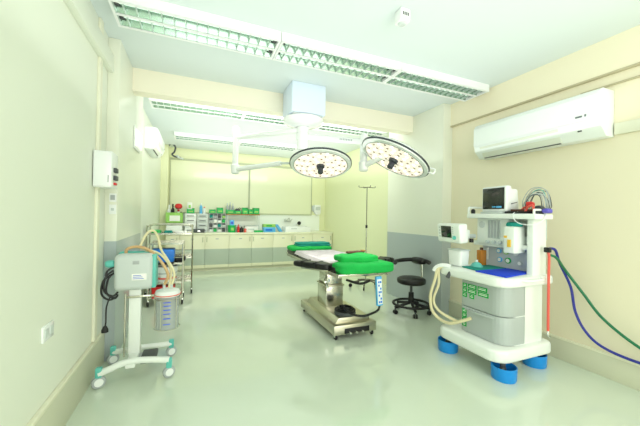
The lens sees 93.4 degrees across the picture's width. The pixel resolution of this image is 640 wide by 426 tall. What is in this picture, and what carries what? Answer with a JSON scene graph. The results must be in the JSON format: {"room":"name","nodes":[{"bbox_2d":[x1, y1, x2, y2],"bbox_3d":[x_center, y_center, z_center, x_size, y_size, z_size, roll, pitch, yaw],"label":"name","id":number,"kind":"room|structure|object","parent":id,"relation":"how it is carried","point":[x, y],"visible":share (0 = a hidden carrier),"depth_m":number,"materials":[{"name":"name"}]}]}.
{"room":"operating room","nodes":[
{"label":"operating room","id":0,"kind":"room"},
{"bbox_2d":[0,0,160,425],"bbox_3d":[-1.970,-0.132,2.528,0.150,3.030,10.880,1,0,-22],"label":"wall","id":1,"kind":"structure","parent":0,"point":[48,65],"depth_m":1.70,"materials":[{"name":"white paint"}]},
{"bbox_2d":[41,320,53,343],"bbox_3d":[-1.571,0.685,1.741,0.016,0.090,0.140,1,0,-22],"label":"wall socket","id":2,"kind":"object","parent":1,"relation":"attached to","point":[47,331],"visible":1,"depth_m":1.72,"materials":[{"name":"white plastic"}]},
{"bbox_2d":[45,328,48,338],"bbox_3d":[-1.554,0.685,1.714,0.005,0.050,0.040,1,0,-23],"label":"socket","id":3,"kind":"object","parent":2,"relation":"attached to","point":[46,329],"depth_m":1.72,"materials":[{"name":"grey plastic"}]},
{"bbox_2d":[50,324,53,334],"bbox_3d":[-1.578,0.685,1.773,0.005,0.050,0.040,1,0,-23],"label":"socket","id":4,"kind":"object","parent":2,"relation":"attached to","point":[51,325],"depth_m":1.78,"materials":[{"name":"grey plastic"}]},
{"bbox_2d":[26,332,104,425],"bbox_3d":[-0.953,1.248,0.233,0.024,0.275,5.560,1,0,-22],"label":"baseboard","id":5,"kind":"structure","parent":1,"relation":"attached to","point":[61,409],"depth_m":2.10,"materials":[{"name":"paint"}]},
{"bbox_2d":[63,0,113,72],"bbox_3d":[-0.895,-1.394,0.257,0.050,0.160,5.560,1,0,-22],"label":"trim","id":6,"kind":"structure","parent":1,"relation":"attached to","point":[79,9],"depth_m":2.25,"materials":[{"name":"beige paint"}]},
{"bbox_2d":[91,57,102,341],"bbox_3d":[-1.889,-0.118,2.557,0.022,2.395,0.070,1,0,-22],"label":"trim","id":7,"kind":"structure","parent":1,"relation":"attached to","point":[100,61],"depth_m":2.53,"materials":[{"name":"beige"}]},
{"bbox_2d":[98,17,103,35],"bbox_3d":[-1.864,-1.560,2.567,0.022,0.170,0.070,1,0,-22],"label":"trim","id":8,"kind":"structure","parent":1,"relation":"attached to","point":[101,23],"depth_m":2.54,"materials":[{"name":"beige paint"}]},
{"bbox_2d":[93,150,118,188],"bbox_3d":[-1.814,-0.364,2.572,0.153,0.300,0.220,1,0,-22],"label":"box","id":9,"kind":"object","parent":1,"relation":"attached to","point":[105,163],"visible":1,"depth_m":2.48,"materials":[{"name":"white plastic"}]},
{"bbox_2d":[144,126,164,157],"bbox_3d":[-2.904,-1.217,5.318,0.216,0.353,0.950,1,0,-22],"label":"air conditioner","id":10,"kind":"object","parent":1,"relation":"attached to","point":[154,144],"visible":1,"depth_m":4.91,"materials":[{"name":"white plastic"}]},
{"bbox_2d":[159,144,169,247],"bbox_3d":[-3.798,-0.130,7.346,0.160,3.030,0.280,1,0,-22],"label":"trim","id":11,"kind":"structure","parent":1,"relation":"attached to","point":[164,178],"depth_m":7.22,"materials":[{"name":"beige paint"}]},
{"bbox_2d":[102,37,142,361],"bbox_3d":[-2.219,-0.130,3.454,0.100,3.030,1.360,1,0,-22],"label":"wall","id":12,"kind":"structure","parent":0,"point":[122,229],"depth_m":2.98,"materials":[{"name":"paint"}]},
{"bbox_2d":[109,204,115,213],"bbox_3d":[-1.943,-0.034,2.824,0.056,0.090,0.014,1,0,-22],"label":"outlet","id":13,"kind":"object","parent":12,"relation":"attached to","point":[112,208],"visible":1,"depth_m":2.82,"materials":[{"name":"white plastic"}]},
{"bbox_2d":[109,193,116,201],"bbox_3d":[-1.940,-0.144,2.823,0.056,0.080,0.019,1,0,-22],"label":"light switch","id":14,"kind":"object","parent":12,"relation":"attached to","point":[112,196],"visible":1,"depth_m":2.82,"materials":[{"name":"white plastic"}]},
{"bbox_2d":[133,125,141,153],"bbox_3d":[-2.230,-0.893,3.698,0.036,0.260,0.400,1,0,-22],"label":"emergency light","id":15,"kind":"object","parent":12,"relation":"attached to","point":[137,138],"visible":1,"depth_m":3.59,"materials":[{"name":"white plastic"}]},
{"bbox_2d":[168,147,324,230],"bbox_3d":[-1.922,-0.090,8.355,4.400,3.030,0.150,1,0,-22],"label":"wall","id":16,"kind":"structure","parent":0,"point":[318,184],"depth_m":8.28,"materials":[{"name":"beige paint"}]},
{"bbox_2d":[169,157,249,213],"bbox_3d":[-2.839,-0.671,7.872,1.955,1.388,0.039,1,0,-22],"label":"window","id":17,"kind":"structure","parent":16,"relation":"in","point":[212,184],"depth_m":7.83,"materials":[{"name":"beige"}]},
{"bbox_2d":[182,213,318,230],"bbox_3d":[-1.902,0.262,8.276,4.070,0.465,0.012,1,0,-22],"label":"backsplash","id":18,"kind":"structure","parent":16,"relation":"attached to","point":[312,221],"depth_m":8.53,"materials":[{"name":"white paint"}]},
{"bbox_2d":[249,164,311,215],"bbox_3d":[-1.086,-0.635,8.598,1.830,1.388,0.039,1,0,-22],"label":"window","id":19,"kind":"structure","parent":16,"relation":"in","point":[277,190],"depth_m":8.57,"materials":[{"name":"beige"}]},
{"bbox_2d":[314,205,320,214],"bbox_3d":[-0.076,-0.091,8.969,0.200,0.295,0.130,1,0,-22],"label":"soap dispenser","id":20,"kind":"object","parent":16,"relation":"attached to","point":[317,208],"visible":1,"depth_m":8.93,"materials":[{"name":"white plastic"}]},
{"bbox_2d":[132,67,412,134],"bbox_3d":[-0.331,-1.476,4.230,3.930,0.260,0.170,1,0,-22],"label":"header beam","id":21,"kind":"structure","parent":0,"point":[146,83],"depth_m":3.87,"materials":[{"name":"beige paint"}]},
{"bbox_2d":[65,266,639,425],"bbox_3d":[0.104,1.476,3.388,4.700,0.100,10.880,1,0,-22],"label":"floor","id":22,"kind":"structure","parent":0,"point":[248,353],"depth_m":2.63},
{"bbox_2d":[91,229,180,388],"bbox_3d":[-1.571,0.770,2.670,0.628,1.242,0.490,1,0,-22],"label":"machine","id":23,"kind":"object","parent":22,"relation":"on","point":[134,271],"visible":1,"depth_m":2.62,"materials":[{"name":"white plastic"}]},
{"bbox_2d":[155,295,178,330],"bbox_3d":[-1.378,0.885,2.720,0.186,0.300,0.186,1,0,-23],"label":"jar","id":24,"kind":"object","parent":23,"relation":"on","point":[167,306],"depth_m":2.64,"materials":[{"name":"white"}]},
{"bbox_2d":[154,295,180,330],"bbox_3d":[-1.378,0.882,2.720,0.215,0.294,0.215,1,0,-23],"label":"basket","id":25,"kind":"object","parent":23,"relation":"on","point":[167,306],"depth_m":2.64,"materials":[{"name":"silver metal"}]},
{"bbox_2d":[146,240,184,306],"bbox_3d":[-2.401,0.920,4.731,0.488,0.942,0.529,1,0,-22],"label":"trolley","id":26,"kind":"object","parent":22,"relation":"on","point":[179,279],"visible":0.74,"depth_m":4.60,"materials":[{"name":"silver metal"}]},
{"bbox_2d":[151,283,175,298],"bbox_3d":[-2.399,1.186,4.635,0.310,0.170,0.330,1,0,-22],"label":"plastic box","id":27,"kind":"object","parent":26,"relation":"on","point":[158,286],"visible":0.32,"depth_m":4.47,"materials":[{"name":"red plastic"}]},
{"bbox_2d":[152,247,175,264],"bbox_3d":[-2.402,0.658,4.626,0.318,0.225,0.315,1,0,-22],"label":"plastic box","id":28,"kind":"object","parent":26,"relation":"on","point":[170,252],"visible":0.57,"depth_m":4.53,"materials":[{"name":"blue plastic"}]},
{"bbox_2d":[149,240,183,244],"bbox_3d":[-2.389,0.463,4.725,0.460,0.028,0.448,1,0,-23],"label":"shelf","id":29,"kind":"object","parent":26,"relation":"attached to","point":[168,242],"depth_m":4.80,"materials":[{"name":"silver metal"}]},
{"bbox_2d":[158,264,177,282],"bbox_3d":[-2.376,0.934,4.644,0.344,0.245,0.342,1,0,-22],"label":"bucket","id":30,"kind":"object","parent":26,"relation":"on","point":[161,272],"visible":0.41,"depth_m":4.50,"materials":[{"name":"white plastic"}]},
{"bbox_2d":[157,276,181,283],"bbox_3d":[-2.400,1.048,4.721,0.460,0.028,0.448,1,0,-23],"label":"shelf","id":31,"kind":"object","parent":26,"relation":"attached to","point":[178,279],"depth_m":4.60,"materials":[{"name":"silver metal"}]},
{"bbox_2d":[175,256,185,260],"bbox_3d":[-2.300,0.739,4.914,0.200,0.070,0.140,1,0,-22],"label":"pouch","id":32,"kind":"object","parent":26,"relation":"on","point":[176,259],"visible":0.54,"depth_m":4.87,"materials":[{"name":"black fabric"}]},
{"bbox_2d":[144,223,193,294],"bbox_3d":[-2.631,0.788,5.307,0.730,1.206,0.509,1,0,-22],"label":"trolley","id":33,"kind":"object","parent":22,"relation":"on","point":[186,277],"visible":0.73,"depth_m":5.22,"materials":[{"name":"silver metal"}]},
{"bbox_2d":[148,232,191,234],"bbox_3d":[-2.620,0.353,5.301,0.700,0.028,0.428,1,0,-23],"label":"shelf","id":34,"kind":"object","parent":33,"relation":"attached to","point":[173,233],"depth_m":5.13,"materials":[{"name":"silver metal"}]},
{"bbox_2d":[175,254,190,257],"bbox_3d":[-2.627,0.763,5.298,0.700,0.028,0.428,1,0,-23],"label":"shelf","id":35,"kind":"object","parent":33,"relation":"attached to","point":[187,255],"depth_m":5.50,"materials":[{"name":"silver metal"}]},
{"bbox_2d":[184,275,190,281],"bbox_3d":[-2.634,1.163,5.295,0.700,0.028,0.428,1,0,-23],"label":"shelf","id":36,"kind":"object","parent":33,"relation":"attached to","point":[186,278],"depth_m":5.41,"materials":[{"name":"silver metal"}]},
{"bbox_2d":[165,235,178,270],"bbox_3d":[-3.542,0.949,7.261,0.290,0.880,0.630,1,0,-22],"label":"base cabinet","id":37,"kind":"object","parent":22,"relation":"on","point":[168,237],"visible":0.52,"depth_m":7.00,"materials":[{"name":"paint"}]},
{"bbox_2d":[179,235,228,271],"bbox_3d":[-2.890,0.962,7.530,1.120,0.880,0.630,1,0,-22],"label":"base cabinet","id":38,"kind":"object","parent":22,"relation":"on","point":[210,252],"visible":0.91,"depth_m":7.29,"materials":[{"name":"paint"}]},
{"bbox_2d":[193,231,332,234],"bbox_3d":[-1.706,0.524,8.013,4.220,0.045,0.621,1,0,-22],"label":"countertop","id":39,"kind":"structure","parent":38,"relation":"on","point":[207,232],"depth_m":7.78,"materials":[{"name":"white laminate"}]},
{"bbox_2d":[166,225,182,231],"bbox_3d":[-3.484,0.351,7.216,0.350,0.225,0.330,1,0,-22],"label":"storage box","id":40,"kind":"object","parent":39,"relation":"on","point":[173,228],"visible":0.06,"depth_m":7.07,"materials":[{"name":"white plastic"}]},
{"bbox_2d":[166,212,182,222],"bbox_3d":[-3.479,0.114,7.215,0.360,0.250,0.305,1,0,-22],"label":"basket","id":41,"kind":"object","parent":40,"relation":"on","point":[171,217],"visible":0.86,"depth_m":7.08,"materials":[{"name":"green plastic"}]},
{"bbox_2d":[185,213,195,231],"bbox_3d":[-3.177,0.240,7.396,0.250,0.460,0.302,1,0,-22],"label":"drawer unit","id":42,"kind":"object","parent":39,"relation":"on","point":[190,218],"visible":0.72,"depth_m":7.27,"materials":[{"name":"white plastic"}]},
{"bbox_2d":[193,229,204,232],"bbox_3d":[-2.932,0.429,7.290,0.260,0.090,0.106,1,0,-22],"label":"instrument case","id":43,"kind":"object","parent":39,"relation":"on","point":[195,230],"visible":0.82,"depth_m":7.25,"materials":[{"name":"grey plastic"}]},
{"bbox_2d":[197,214,207,231],"bbox_3d":[-2.928,0.245,7.500,0.240,0.460,0.302,1,0,-22],"label":"drawer unit","id":44,"kind":"object","parent":39,"relation":"on","point":[202,219],"visible":0.88,"depth_m":7.37,"materials":[{"name":"white plastic"}]},
{"bbox_2d":[208,213,225,231],"bbox_3d":[-2.624,0.247,7.681,0.412,0.470,0.240,1,0,-22],"label":"rack","id":45,"kind":"object","parent":39,"relation":"on","point":[213,214],"visible":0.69,"depth_m":7.65,"materials":[{"name":"white plastic"}]},
{"bbox_2d":[216,208,222,213],"bbox_3d":[-2.547,-0.062,7.667,0.150,0.150,0.204,1,0,-22],"label":"storage bin","id":46,"kind":"object","parent":45,"relation":"on","point":[219,210],"visible":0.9,"depth_m":7.58,"materials":[{"name":"green plastic"}]},
{"bbox_2d":[227,225,235,232],"bbox_3d":[-2.228,0.398,7.606,0.208,0.180,0.209,1,0,-22],"label":"tub","id":47,"kind":"object","parent":39,"relation":"on","point":[231,228],"visible":0.99,"depth_m":7.52,"materials":[{"name":"green plastic"}]},
{"bbox_2d":[226,214,259,231],"bbox_3d":[-2.029,0.261,7.916,0.840,0.465,0.300,1,0,-22],"label":"wire rack","id":48,"kind":"object","parent":39,"relation":"on","point":[226,214],"visible":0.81,"depth_m":7.83,"materials":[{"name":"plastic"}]},
{"bbox_2d":[226,209,234,213],"bbox_3d":[-2.317,-0.037,7.762,0.200,0.120,0.204,1,0,-22],"label":"storage bin","id":49,"kind":"object","parent":48,"relation":"on","point":[228,211],"visible":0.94,"depth_m":7.67,"materials":[{"name":"green plastic"}]},
{"bbox_2d":[241,208,247,213],"bbox_3d":[-1.974,-0.055,7.904,0.140,0.170,0.204,1,0,-22],"label":"storage bin","id":50,"kind":"object","parent":48,"relation":"on","point":[243,210],"visible":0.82,"depth_m":7.82,"materials":[{"name":"green plastic"}]},
{"bbox_2d":[252,208,258,213],"bbox_3d":[-1.706,-0.050,8.015,0.150,0.170,0.204,1,0,-22],"label":"storage bin","id":51,"kind":"object","parent":48,"relation":"on","point":[255,210],"visible":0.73,"depth_m":7.92,"materials":[{"name":"green plastic"}]},
{"bbox_2d":[244,226,257,231],"bbox_3d":[-1.829,0.423,7.975,0.340,0.150,0.224,1,0,-22],"label":"storage box","id":52,"kind":"object","parent":39,"relation":"on","point":[249,228],"visible":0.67,"depth_m":7.88,"materials":[{"name":"white plastic"}]},
{"bbox_2d":[262,227,275,231],"bbox_3d":[-1.370,0.442,8.068,0.320,0.130,0.204,1,0,-22],"label":"storage box","id":53,"kind":"object","parent":39,"relation":"on","point":[265,229],"visible":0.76,"depth_m":7.98,"materials":[{"name":"blue"}]},
{"bbox_2d":[262,224,275,226],"bbox_3d":[-1.368,0.337,8.069,0.320,0.080,0.204,1,0,-22],"label":"storage box","id":54,"kind":"object","parent":53,"relation":"on","point":[263,225],"visible":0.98,"depth_m":7.98,"materials":[{"name":"green plastic"}]},
{"bbox_2d":[282,226,310,231],"bbox_3d":[-0.671,0.451,8.444,0.720,0.140,0.404,1,0,-22],"label":"sink","id":55,"kind":"object","parent":39,"relation":"in","point":[284,228],"visible":0.93,"depth_m":8.29,"materials":[{"name":"white ceramic"}]},
{"bbox_2d":[228,234,272,269],"bbox_3d":[-1.860,0.983,7.957,1.110,0.880,0.630,1,0,-22],"label":"base cabinet","id":56,"kind":"object","parent":22,"relation":"on","point":[246,251],"visible":0.98,"depth_m":7.68,"materials":[{"name":"paint"}]},
{"bbox_2d":[272,234,311,266],"bbox_3d":[-0.835,1.004,8.382,1.110,0.880,0.630,1,0,-22],"label":"base cabinet","id":57,"kind":"object","parent":22,"relation":"on","point":[280,241],"visible":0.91,"depth_m":8.02,"materials":[{"name":"paint"}]},
{"bbox_2d":[312,234,331,249],"bbox_3d":[-0.050,1.020,8.707,0.590,0.880,0.630,1,0,-22],"label":"base cabinet","id":58,"kind":"object","parent":22,"relation":"on","point":[315,237],"visible":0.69,"depth_m":8.44,"materials":[{"name":"paint"}]},
{"bbox_2d":[286,249,393,339],"bbox_3d":[0.052,1.001,4.199,1.308,0.859,2.101,1,-1,-37],"label":"table","id":59,"kind":"object","parent":22,"relation":"on","point":[321,307],"visible":0.75,"depth_m":3.61,"materials":[{"name":"silver metal"}]},
{"bbox_2d":[287,245,331,250],"bbox_3d":[-0.180,0.570,4.970,0.709,0.088,0.444,1,0,-22],"label":"pillow","id":60,"kind":"object","parent":59,"relation":"on","point":[289,247],"visible":0.77,"depth_m":4.78,"materials":[{"name":"fabric"}]},
{"bbox_2d":[294,241,330,246],"bbox_3d":[-0.120,0.509,4.994,0.605,0.070,0.302,1,0,-22],"label":"cloth","id":61,"kind":"object","parent":60,"relation":"on","point":[304,243],"visible":1,"depth_m":4.88,"materials":[{"name":"teal fabric"}]},
{"bbox_2d":[294,250,344,262],"bbox_3d":[0.160,0.607,4.158,0.674,0.058,1.260,1,0,-22],"label":"sheet","id":62,"kind":"object","parent":59,"relation":"on","point":[314,255],"visible":0.62,"depth_m":4.24,"materials":[{"name":"white fabric"}]},
{"bbox_2d":[334,304,355,316],"bbox_3d":[0.280,1.159,3.441,0.317,0.091,0.415,1,0,-22],"label":"switch","id":63,"kind":"object","parent":59,"relation":"on","point":[339,311],"visible":0.84,"depth_m":3.41,"materials":[{"name":"grey plastic"}]},
{"bbox_2d":[341,273,382,316],"bbox_3d":[0.464,0.913,3.424,0.485,0.523,0.138,1,0,23],"label":"remote control","id":64,"kind":"object","parent":59,"relation":"hanging from","point":[378,279],"visible":0.94,"depth_m":3.36,"materials":[{"name":"blue"}]},
{"bbox_2d":[332,259,393,274],"bbox_3d":[0.495,0.612,3.443,0.702,0.133,0.335,1,0,-22],"label":"drape","id":65,"kind":"object","parent":59,"relation":"on","point":[380,266],"visible":0.9,"depth_m":3.29,"materials":[{"name":"fabric"}]},
{"bbox_2d":[334,252,377,261],"bbox_3d":[0.428,0.526,3.531,0.500,0.110,0.317,1,0,-22],"label":"drape","id":66,"kind":"object","parent":65,"relation":"on","point":[360,256],"visible":0.91,"depth_m":3.41,"materials":[{"name":"fabric"}]},
{"bbox_2d":[346,250,365,253],"bbox_3d":[0.431,0.469,3.643,0.265,0.036,0.082,1,0,-29],"label":"strap","id":67,"kind":"object","parent":66,"relation":"on","point":[356,251],"visible":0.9,"depth_m":3.60,"materials":[{"name":"brown leather"}]},
{"bbox_2d":[349,185,375,290],"bbox_3d":[0.901,0.462,5.958,0.643,1.992,0.617,1,0,-22],"label":"stand","id":68,"kind":"object","parent":22,"relation":"on","point":[366,225],"visible":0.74,"depth_m":5.92,"materials":[{"name":"silver metal"}]},
{"bbox_2d":[392,257,431,318],"bbox_3d":[1.328,1.062,4.400,0.566,0.785,0.554,1,0,-25],"label":"stool","id":69,"kind":"object","parent":22,"relation":"on","point":[408,280],"visible":0.99,"depth_m":4.36,"materials":[{"name":"black plastic"}]},
{"bbox_2d":[438,336,457,353],"bbox_3d":[1.350,1.389,3.179,0.204,0.115,0.204,1,0,-22],"label":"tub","id":70,"kind":"object","parent":22,"relation":"on","point":[449,348],"visible":0.82,"depth_m":3.10,"materials":[{"name":"blue plastic"}]},
{"bbox_2d":[437,207,552,369],"bbox_3d":[1.722,0.688,3.049,0.742,1.518,0.920,1,0,-22],"label":"machine","id":71,"kind":"object","parent":22,"relation":"on","point":[505,326],"visible":0.95,"depth_m":2.80,"materials":[{"name":"white plastic"}]},
{"bbox_2d":[429,263,471,324],"bbox_3d":[1.320,0.839,3.089,0.121,0.630,0.448,1,-1,-41],"label":"hose","id":72,"kind":"object","parent":71,"relation":"attached to","point":[436,268],"visible":0.98,"depth_m":3.18,"materials":[{"name":"beige plastic"}]},
{"bbox_2d":[447,248,469,266],"bbox_3d":[1.476,0.472,3.209,0.140,0.180,0.180,1,0,-22],"label":"canister","id":73,"kind":"object","parent":71,"relation":"on","point":[459,257],"visible":0.95,"depth_m":3.15,"materials":[{"name":"white plastic"}]},
{"bbox_2d":[477,247,485,264],"bbox_3d":[1.741,0.470,3.249,0.080,0.195,0.064,1,0,-22],"label":"bottle","id":74,"kind":"object","parent":71,"relation":"on","point":[481,254],"visible":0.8,"depth_m":3.22,"materials":[{"name":"orange glass"}]},
{"bbox_2d":[462,265,503,270],"bbox_3d":[1.663,0.559,3.081,0.409,0.012,0.220,1,0,-22],"label":"cloth","id":75,"kind":"object","parent":71,"relation":"on","point":[485,267],"visible":0.64,"depth_m":3.05,"materials":[{"name":"teal"}]},
{"bbox_2d":[470,260,482,266],"bbox_3d":[1.621,0.524,3.118,0.110,0.080,0.131,1,0,-22],"label":"face mask","id":76,"kind":"object","parent":75,"relation":"on","point":[476,263],"visible":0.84,"depth_m":3.09,"materials":[{"name":"teal plastic"}]},
{"bbox_2d":[480,185,518,213],"bbox_3d":[1.827,-0.130,3.071,0.240,0.275,0.300,1,0,-17],"label":"monitor","id":77,"kind":"object","parent":71,"relation":"on","point":[497,199],"visible":0.87,"depth_m":2.99,"materials":[{"name":"white plastic"}]},
{"bbox_2d":[476,268,526,277],"bbox_3d":[1.749,0.558,2.820,0.450,0.012,0.309,1,0,-22],"label":"cloth","id":78,"kind":"object","parent":71,"relation":"on","point":[504,272],"visible":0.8,"depth_m":2.80,"materials":[{"name":"blue fabric"}]},
{"bbox_2d":[467,214,552,219],"bbox_3d":[1.846,0.033,2.989,0.260,0.050,0.710,1,0,-23],"label":"shelf","id":79,"kind":"object","parent":71,"relation":"attached to","point":[480,216],"depth_m":2.84,"materials":[{"name":"white plastic"}]},
{"bbox_2d":[505,211,542,213],"bbox_3d":[1.934,-0.003,2.858,0.260,0.022,0.200,1,0,-22],"label":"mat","id":80,"kind":"object","parent":71,"relation":"on","point":[506,212],"visible":0.73,"depth_m":2.77,"materials":[{"name":"black plastic"}]},
{"bbox_2d":[511,209,531,210],"bbox_3d":[1.948,-0.024,2.853,0.200,0.018,0.180,1,0,-34],"label":"clipboard","id":81,"kind":"object","parent":80,"relation":"on","point":[511,209],"visible":0.6,"depth_m":2.80,"materials":[{"name":"brown plastic"}]},
{"bbox_2d":[521,201,534,208],"bbox_3d":[1.935,-0.063,2.811,0.052,0.086,0.123,1,0,-22],"label":"red cuff","id":82,"kind":"object","parent":81,"relation":"on","point":[529,202],"visible":0.75,"depth_m":2.78,"materials":[{"name":"red plastic"}]},
{"bbox_2d":[511,187,551,239],"bbox_3d":[1.895,-0.003,2.856,0.303,0.482,0.457,1,0,-22],"label":"cable bundle","id":83,"kind":"object","parent":71,"relation":"on","point":[547,202],"visible":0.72,"depth_m":2.76,"materials":[{"name":"grey plastic"}]},
{"bbox_2d":[535,205,552,213],"bbox_3d":[1.989,-0.032,2.685,0.085,0.076,0.138,1,0,-31],"label":"roll","id":84,"kind":"object","parent":71,"relation":"on","point":[544,210],"visible":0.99,"depth_m":2.66,"materials":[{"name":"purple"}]},
{"bbox_2d":[544,247,551,337],"bbox_3d":[2.047,0.715,2.711,0.052,0.810,0.048,1,0,-22],"label":"hose","id":85,"kind":"object","parent":71,"relation":"hanging from","point":[548,250],"visible":1,"depth_m":2.69,"materials":[{"name":"red"}]},
{"bbox_2d":[550,247,639,364],"bbox_3d":[2.578,0.775,2.444,0.299,0.908,1.133,1,-1,-40],"label":"gas hose","id":86,"kind":"object","parent":71,"relation":"attached to","point":[554,249],"visible":0.89,"depth_m":2.79,"materials":[{"name":"blue rubber"}]},
{"bbox_2d":[550,254,639,348],"bbox_3d":[2.561,0.801,2.432,0.261,0.840,1.129,1,-1,-40],"label":"gas hose","id":87,"kind":"object","parent":71,"relation":"attached to","point":[551,255],"visible":0.96,"depth_m":2.72,"materials":[{"name":"green"}]},
{"bbox_2d":[490,361,517,383],"bbox_3d":[1.608,1.389,2.636,0.204,0.115,0.204,1,0,-22],"label":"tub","id":88,"kind":"object","parent":22,"relation":"on","point":[509,376],"visible":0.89,"depth_m":2.57,"materials":[{"name":"blue plastic"}]},
{"bbox_2d":[522,354,547,368],"bbox_3d":[2.061,1.399,2.900,0.204,0.115,0.204,1,0,-22],"label":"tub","id":89,"kind":"object","parent":22,"relation":"on","point":[540,362],"visible":0.7,"depth_m":2.81,"materials":[{"name":"blue plastic"}]},
{"bbox_2d":[324,148,387,284],"bbox_3d":[0.927,-0.047,7.420,0.150,3.030,3.760,1,0,-22],"label":"wall","id":90,"kind":"structure","parent":0,"point":[345,199],"depth_m":7.27,"materials":[{"name":"beige paint"}]},
{"bbox_2d":[90,0,639,157],"bbox_3d":[0.158,-1.654,3.410,4.700,0.100,10.880,1,0,-22],"label":"ceiling","id":91,"kind":"structure","parent":0,"point":[493,43],"depth_m":2.83,"materials":[{"name":"white paint"}]},
{"bbox_2d":[169,144,183,159],"bbox_3d":[-3.463,-1.501,7.358,0.198,0.354,0.404,1,0,30],"label":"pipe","id":92,"kind":"object","parent":91,"relation":"attached to","point":[176,156],"visible":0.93,"depth_m":7.25,"materials":[{"name":"grey plastic"}]},
{"bbox_2d":[108,0,281,59],"bbox_3d":[-1.012,-1.586,2.600,1.300,0.086,0.360,1,0,-22],"label":"ceiling light","id":93,"kind":"object","parent":91,"relation":"attached to","point":[156,17],"visible":1,"depth_m":2.55,"materials":[{"name":"white plastic"}]},
{"bbox_2d":[149,98,244,119],"bbox_3d":[-1.824,-1.586,4.559,1.300,0.086,0.340,1,0,-22],"label":"ceiling light","id":94,"kind":"object","parent":91,"relation":"attached to","point":[155,103],"visible":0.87,"depth_m":4.53,"materials":[{"name":"white plastic"}]},
{"bbox_2d":[174,131,240,144],"bbox_3d":[-2.389,-1.583,6.446,1.300,0.086,0.340,1,0,-22],"label":"ceiling light","id":95,"kind":"object","parent":91,"relation":"attached to","point":[178,135],"visible":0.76,"depth_m":6.35,"materials":[{"name":"white metal"}]},
{"bbox_2d":[239,139,296,150],"bbox_3d":[-1.184,-1.558,6.945,1.300,0.086,0.340,1,0,-22],"label":"ceiling light","id":96,"kind":"object","parent":91,"relation":"attached to","point":[244,142],"visible":0.94,"depth_m":6.87,"materials":[{"name":"white"}]},
{"bbox_2d":[242,112,322,129],"bbox_3d":[-0.618,-1.562,5.058,1.300,0.086,0.340,1,0,-22],"label":"ceiling light","id":97,"kind":"object","parent":91,"relation":"attached to","point":[248,116],"visible":0.48,"depth_m":4.94,"materials":[{"name":"white metal"}]},
{"bbox_2d":[231,80,435,177],"bbox_3d":[-0.092,-1.020,3.626,2.534,1.173,1.691,1,-1,39],"label":"lamp","id":98,"kind":"object","parent":91,"relation":"attached to","point":[391,154],"depth_m":3.72,"materials":[{"name":"white metal"}]},
{"bbox_2d":[272,32,401,83],"bbox_3d":[0.193,-1.561,3.099,1.300,0.086,0.360,1,0,-22],"label":"ceiling light","id":99,"kind":"object","parent":91,"relation":"attached to","point":[293,49],"visible":0.97,"depth_m":3.04,"materials":[{"name":"white metal"}]},
{"bbox_2d":[316,123,386,136],"bbox_3d":[0.587,-1.537,5.558,1.300,0.086,0.340,1,0,-22],"label":"ceiling light","id":100,"kind":"object","parent":91,"relation":"attached to","point":[325,127],"visible":0.71,"depth_m":5.51,"materials":[{"name":"white metal"}]},
{"bbox_2d":[395,7,409,27],"bbox_3d":[0.654,-1.545,2.390,0.090,0.115,0.093,1,0,-22],"label":"ceiling sensor","id":101,"kind":"object","parent":91,"relation":"attached to","point":[402,15],"visible":1,"depth_m":2.36,"materials":[{"name":"white plastic"}]},
{"bbox_2d":[383,62,488,101],"bbox_3d":[1.398,-1.537,3.599,1.300,0.086,0.360,1,0,-22],"label":"ceiling light","id":102,"kind":"object","parent":91,"relation":"attached to","point":[411,77],"visible":0.84,"depth_m":3.55,"materials":[{"name":"white metal"}]},
{"bbox_2d":[386,103,451,315],"bbox_3d":[1.728,-0.050,5.003,0.520,3.030,1.320,1,0,-22],"label":"wall","id":103,"kind":"structure","parent":0,"point":[416,206],"depth_m":4.62,"materials":[{"name":"paint"}]},
{"bbox_2d":[450,66,639,360],"bbox_3d":[3.129,-0.048,1.843,0.350,3.030,5.710,1,0,-22],"label":"wall","id":104,"kind":"structure","parent":0,"point":[593,187],"depth_m":2.86,"materials":[{"name":"beige paint"}]},
{"bbox_2d":[474,87,613,159],"bbox_3d":[2.259,-0.879,3.214,0.236,0.418,1.270,1,0,-22],"label":"air conditioner","id":105,"kind":"object","parent":104,"relation":"attached to","point":[588,116],"visible":1,"depth_m":2.96,"materials":[{"name":"white plastic"}]},
{"bbox_2d":[449,299,639,390],"bbox_3d":[2.915,1.364,1.803,0.024,0.200,5.500,1,0,-22],"label":"baseboard","id":106,"kind":"structure","parent":104,"relation":"attached to","point":[627,374],"depth_m":2.77,"materials":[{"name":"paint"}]},
{"bbox_2d":[450,62,639,127],"bbox_3d":[2.952,-1.244,1.818,0.042,0.016,5.500,1,0,-22],"label":"trim","id":107,"kind":"structure","parent":104,"relation":"attached to","point":[638,63],"depth_m":3.06,"materials":[{"name":"beige"}]},
{"bbox_2d":[451,25,639,125],"bbox_3d":[2.958,-1.408,1.820,0.035,0.315,5.500,1,0,-22],"label":"beam","id":108,"kind":"structure","parent":104,"relation":"attached to","point":[620,50],"depth_m":3.06,"materials":[{"name":"beige paint"}]},
{"bbox_2d":[580,75,639,93],"bbox_3d":[3.263,-1.143,1.092,0.020,0.015,3.920,1,0,-22],"label":"trim","id":109,"kind":"structure","parent":104,"relation":"attached to","point":[638,76],"depth_m":2.64,"materials":[{"name":"beige"}]},
{"bbox_2d":[614,118,639,134],"bbox_3d":[3.301,-0.736,0.967,0.030,0.100,3.660,1,0,-22],"label":"trim","id":110,"kind":"structure","parent":104,"relation":"attached to","point":[629,126],"depth_m":2.57,"materials":[{"name":"beige"}]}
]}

